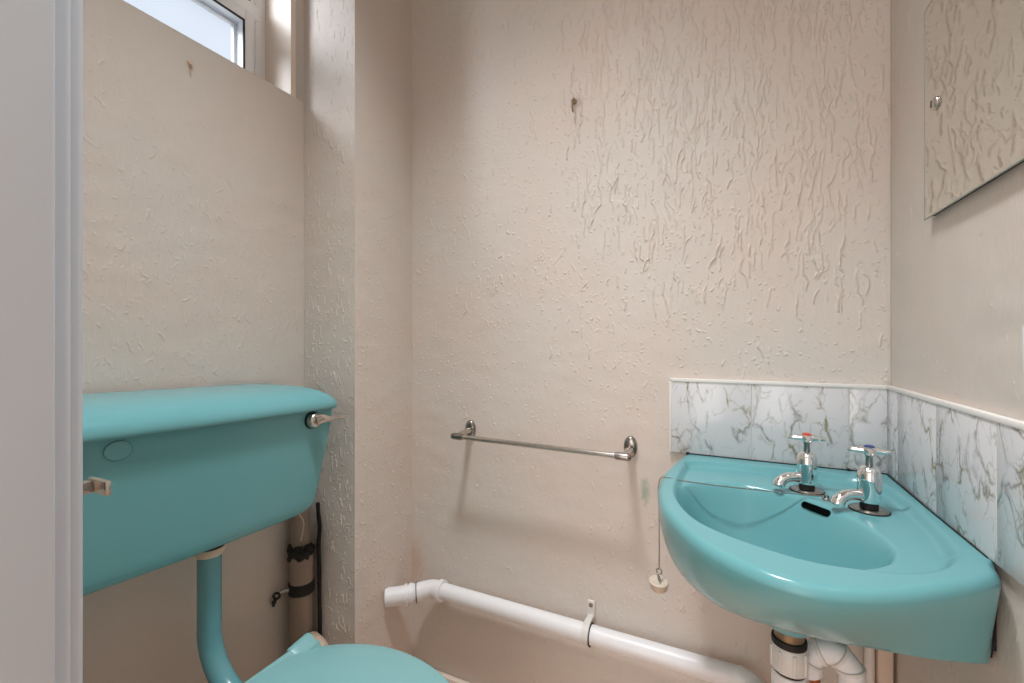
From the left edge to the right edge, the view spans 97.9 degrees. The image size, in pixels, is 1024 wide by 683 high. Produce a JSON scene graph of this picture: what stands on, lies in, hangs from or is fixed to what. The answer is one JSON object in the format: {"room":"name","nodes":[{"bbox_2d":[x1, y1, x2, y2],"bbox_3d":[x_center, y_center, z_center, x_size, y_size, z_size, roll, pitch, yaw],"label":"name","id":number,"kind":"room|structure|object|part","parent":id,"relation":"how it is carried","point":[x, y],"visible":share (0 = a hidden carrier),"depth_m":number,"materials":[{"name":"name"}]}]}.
{"room":"bathroom","nodes":[
{"label":"bathroom","id":0,"kind":"room"},
{"bbox_2d":[83,0,303,682],"bbox_3d":[-0.703,-0.255,0.968,0.177,2.710,1.070,0,0,26],"label":"wall","id":1,"kind":"structure","parent":0,"point":[193,180],"depth_m":0.88,"materials":[{"name":"beige paint"}]},
{"bbox_2d":[187,60,193,69],"bbox_3d":[-0.639,-0.552,0.889,0.012,0.020,0.012,0,0,26],"label":"screw eye","id":2,"kind":"object","parent":1,"relation":"attached to","point":[190,63],"visible":1,"depth_m":0.89,"materials":[{"name":"beige paint"}]},
{"bbox_2d":[83,383,346,595],"bbox_3d":[-0.572,0.223,0.783,0.201,0.278,0.550,0,0,26],"label":"toilet cistern","id":3,"kind":"object","parent":1,"relation":"attached to","point":[191,471],"visible":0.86,"depth_m":0.72,"materials":[{"name":"teal ceramic"}]},
{"bbox_3d":[-0.575,0.115,0.784,0.194,0.062,0.549,0,0,26],"label":"cistern lid","id":4,"kind":"part","parent":3,"relation":"part of","materials":[{"name":"teal ceramic"}]},
{"bbox_2d":[193,544,243,682],"bbox_3d":[-0.512,0.494,0.782,0.110,0.284,0.049,0,0,26],"label":"pipe","id":5,"kind":"object","parent":3,"relation":"attached to","point":[217,667],"visible":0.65,"depth_m":0.78,"materials":[{"name":"teal plastic"}]},
{"bbox_2d":[205,544,224,551],"bbox_3d":[-0.539,0.360,0.795,0.046,0.013,0.046,0,0,26],"label":"washer","id":6,"kind":"object","parent":5,"relation":"in","point":[221,548],"depth_m":0.79,"materials":[{"name":"black"}]},
{"bbox_2d":[299,514,303,540],"bbox_3d":[-0.507,0.416,1.033,0.047,0.098,0.011,0,0,-14],"label":"wire","id":7,"kind":"object","parent":3,"relation":"attached to","point":[299,514],"visible":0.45,"depth_m":1.04,"materials":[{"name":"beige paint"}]},
{"bbox_2d":[305,411,316,428],"bbox_3d":[-0.419,0.164,0.932,0.010,0.036,0.036,0,0,23],"label":"washer","id":8,"kind":"object","parent":3,"relation":"in","point":[310,416],"depth_m":0.92,"materials":[{"name":"black"}]},
{"bbox_3d":[-0.413,0.164,0.929,0.023,0.032,0.032,0,0,26],"label":"flush lever","id":9,"kind":"part","parent":3,"relation":"part of","materials":[{"name":"silver metal"}]},
{"bbox_3d":[-0.391,0.163,0.956,0.027,0.024,0.079,0,0,26],"label":"lever arm","id":10,"kind":"part","parent":3,"relation":"part of","materials":[{"name":"silver metal"}]},
{"bbox_2d":[191,0,264,79],"bbox_3d":[-0.742,-0.864,0.961,0.070,0.573,0.423,0,0,26],"label":"window","id":11,"kind":"structure","parent":1,"relation":"in","point":[246,18],"depth_m":1.09,"materials":[{"name":"white plastic"}]},
{"bbox_2d":[265,0,295,98],"bbox_3d":[-0.584,-0.876,1.123,0.097,0.547,0.014,0,0,26],"label":"trim","id":12,"kind":"structure","parent":1,"relation":"attached to","point":[280,15],"depth_m":1.11,"materials":[{"name":"beige paint"}]},
{"bbox_2d":[304,0,411,654],"bbox_3d":[-0.401,-0.280,1.192,0.175,2.600,0.225,0,0,26],"label":"wall column","id":13,"kind":"structure","parent":0,"point":[358,53],"depth_m":1.11,"materials":[{"name":"beige paint"}]},
{"bbox_2d":[316,502,321,635],"bbox_3d":[-0.473,0.692,1.092,0.016,0.595,0.011,0,0,26],"label":"electrical cable","id":14,"kind":"object","parent":13,"relation":"attached to","point":[318,547],"visible":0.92,"depth_m":1.09,"materials":[{"name":"black plastic"}]},
{"bbox_2d":[412,0,890,682],"bbox_3d":[0.137,-0.255,1.097,1.427,2.710,0.105,0,0,26],"label":"wall","id":15,"kind":"structure","parent":0,"point":[713,199],"depth_m":1.00,"materials":[{"name":"beige paint"}]},
{"bbox_2d":[437,670,469,682],"bbox_3d":[0.191,0.944,1.010,1.054,0.112,0.016,0,0,26],"label":"baseboard","id":16,"kind":"structure","parent":15,"relation":"attached to","point":[451,679],"depth_m":1.18,"materials":[{"name":"beige paint"}]},
{"bbox_2d":[450,420,637,460],"bbox_3d":[0.061,0.230,1.038,0.440,0.051,0.078,0,0,26],"label":"towel rail","id":17,"kind":"object","parent":15,"relation":"attached to","point":[630,443],"visible":1,"depth_m":0.99,"materials":[{"name":"silver metal"}]},
{"bbox_3d":[-0.123,0.231,1.129,0.019,0.020,0.065,0,0,26],"label":"post","id":18,"kind":"part","parent":17,"relation":"part of","materials":[{"name":"silver metal"}]},
{"bbox_3d":[0.245,0.235,0.950,0.019,0.020,0.065,0,0,26],"label":"post","id":19,"kind":"part","parent":17,"relation":"part of","materials":[{"name":"silver metal"}]},
{"bbox_2d":[571,97,576,111],"bbox_3d":[0.140,-0.548,1.030,0.014,0.038,0.021,0,0,26],"label":"wall hook","id":20,"kind":"object","parent":15,"relation":"attached to","point":[574,100],"visible":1,"depth_m":1.03,"materials":[{"name":"gold metal"}]},
{"bbox_2d":[385,579,765,682],"bbox_3d":[0.093,0.638,0.983,0.919,0.094,0.207,0,0,33],"label":"pipe","id":21,"kind":"object","parent":15,"relation":"attached to","point":[702,667],"visible":1,"depth_m":0.99,"materials":[{"name":"white plastic"}]},
{"bbox_2d":[669,378,887,473],"bbox_3d":[0.500,0.155,0.864,0.370,0.156,0.008,0,0,26],"label":"tile backsplash","id":22,"kind":"structure","parent":15,"relation":"attached to","point":[743,419],"depth_m":0.86,"materials":[{"name":"grey tile"}]},
{"bbox_2d":[891,0,1023,682],"bbox_3d":[0.168,-0.255,-0.359,0.102,2.710,2.700,0,0,26],"label":"wall","id":23,"kind":"structure","parent":0,"point":[957,273],"depth_m":0.57,"materials":[{"name":"beige paint"}]},
{"bbox_2d":[658,452,1000,663],"bbox_3d":[0.397,0.321,0.643,0.363,0.186,0.488,0,0,26],"label":"basin","id":24,"kind":"object","parent":23,"relation":"attached to","point":[906,582],"visible":0.97,"depth_m":0.51,"materials":[{"name":"teal ceramic"}]},
{"bbox_2d":[649,476,829,593],"bbox_3d":[0.362,0.328,0.722,0.268,0.195,0.033,0,0,20],"label":"plug","id":25,"kind":"object","parent":24,"relation":"hanging from","point":[659,584],"visible":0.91,"depth_m":0.75,"materials":[{"name":"rubber"}]},
{"bbox_2d":[772,433,825,495],"bbox_3d":[0.471,0.198,0.728,0.077,0.095,0.049,0,0,-19],"label":"tap","id":26,"kind":"object","parent":24,"relation":"attached to","point":[806,474],"visible":1,"depth_m":0.72,"materials":[{"name":"silver metal"}]},
{"bbox_3d":[0.454,0.228,0.732,0.051,0.025,0.018,0,0,0],"label":"spout","id":27,"kind":"part","parent":26,"relation":"part of","materials":[{"name":"silver metal"}]},
{"bbox_3d":[0.484,0.159,0.732,0.039,0.013,0.039,0,0,-20],"label":"handle","id":28,"kind":"part","parent":26,"relation":"part of","materials":[{"name":"silver metal"}]},
{"bbox_2d":[770,629,866,682],"bbox_3d":[0.442,0.506,0.652,0.126,0.187,0.059,0,0,3],"label":"trap","id":29,"kind":"object","parent":24,"relation":"attached to","point":[792,660],"visible":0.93,"depth_m":0.64,"materials":[{"name":"white plastic"}]},
{"bbox_2d":[771,629,807,653],"bbox_3d":[0.403,0.434,0.649,0.046,0.011,0.046,0,0,26],"label":"washer","id":30,"kind":"object","parent":29,"relation":"in","point":[781,643],"depth_m":0.63,"materials":[{"name":"black rubber"}]},
{"bbox_2d":[830,444,892,516],"bbox_3d":[0.505,0.198,0.643,0.077,0.095,0.049,0,0,-19],"label":"tap","id":31,"kind":"object","parent":24,"relation":"attached to","point":[868,492],"visible":1,"depth_m":0.64,"materials":[{"name":"silver metal"}]},
{"bbox_3d":[0.489,0.228,0.648,0.051,0.025,0.018,0,0,0],"label":"spout","id":32,"kind":"part","parent":31,"relation":"part of","materials":[{"name":"silver metal"}]},
{"bbox_3d":[0.519,0.159,0.648,0.039,0.013,0.039,0,0,-15],"label":"handle","id":33,"kind":"part","parent":31,"relation":"part of","materials":[{"name":"silver metal"}]},
{"bbox_2d":[875,649,893,682],"bbox_3d":[0.647,0.670,0.778,0.022,0.660,0.034,0,0,26],"label":"pipe","id":34,"kind":"object","parent":23,"relation":"attached to","point":[884,660],"depth_m":0.76,"materials":[{"name":"beige paint"}]},
{"bbox_2d":[886,385,1023,586],"bbox_3d":[0.543,0.155,0.538,0.008,0.156,0.543,0,0,26],"label":"tile backsplash","id":35,"kind":"structure","parent":23,"relation":"attached to","point":[964,463],"depth_m":0.53,"materials":[{"name":"grey tile"}]},
{"bbox_3d":[0.551,0.081,0.555,0.008,0.007,0.506,0,0,26],"label":"edge trim","id":36,"kind":"part","parent":35,"relation":"part of","materials":[{"name":"white tile"}]},
{"bbox_2d":[924,0,1023,220],"bbox_3d":[0.489,-0.317,0.434,0.015,0.294,0.430,0,0,26],"label":"wall mirror","id":37,"kind":"object","parent":23,"relation":"attached to","point":[974,49],"visible":1,"depth_m":0.51,"materials":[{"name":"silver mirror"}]},
{"bbox_2d":[1022,326,1023,372],"bbox_3d":[0.473,0.007,0.394,0.009,0.047,0.061,0,0,26],"label":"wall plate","id":38,"kind":"object","parent":23,"relation":"attached to","point":[1023,326],"visible":1,"depth_m":0.42,"materials":[{"name":"white plastic"}]},
{"bbox_3d":[-0.450,1.050,-0.115,1.827,0.100,2.800,0,0,26],"label":"floor","id":39,"kind":"structure","parent":0,"visible":0},
{"bbox_2d":[271,507,315,646],"bbox_3d":[-0.519,0.672,1.064,0.094,0.655,0.064,0,0,-44],"label":"pipe","id":40,"kind":"object","parent":39,"relation":"on","point":[301,584],"visible":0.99,"depth_m":1.05,"materials":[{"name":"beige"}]},
{"bbox_2d":[310,631,327,645],"bbox_3d":[-0.444,0.721,0.972,0.098,0.066,0.224,0,0,-7],"label":"connector","id":41,"kind":"object","parent":40,"relation":"attached to","point":[316,635],"visible":0.09,"depth_m":1.05,"materials":[{"name":"beige plastic"}]},
{"bbox_2d":[244,633,448,682],"bbox_3d":[-0.271,0.783,0.662,0.445,0.434,0.380,0,0,26],"label":"toilet","id":42,"kind":"object","parent":39,"relation":"on","point":[306,660],"visible":1,"depth_m":0.79,"materials":[{"name":"teal plastic"}]},
{"bbox_2d":[864,647,874,682],"bbox_3d":[0.627,0.675,0.783,0.015,0.650,0.015,0,0,26],"label":"pipe","id":43,"kind":"object","parent":39,"relation":"on","point":[869,653],"visible":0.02,"depth_m":0.78,"materials":[{"name":"white plastic"}]},
{"bbox_3d":[-0.329,-0.255,0.248,1.527,2.710,0.100,0,0,26],"label":"wall","id":44,"kind":"structure","parent":0,"visible":0},
{"bbox_2d":[0,0,82,682],"bbox_3d":[-0.329,-0.040,0.249,0.077,2.080,0.125,0,0,26],"label":"door","id":45,"kind":"structure","parent":44,"relation":"in","point":[41,41],"depth_m":0.26,"materials":[{"name":"grey paint"}]},
{"bbox_2d":[83,476,110,495],"bbox_3d":[-0.372,0.125,0.357,0.080,0.040,0.066,0,0,26],"label":"chrome bracket","id":46,"kind":"object","parent":44,"relation":"attached to","point":[94,484],"visible":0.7,"depth_m":0.38,"materials":[{"name":"silver metal"}]}
]}

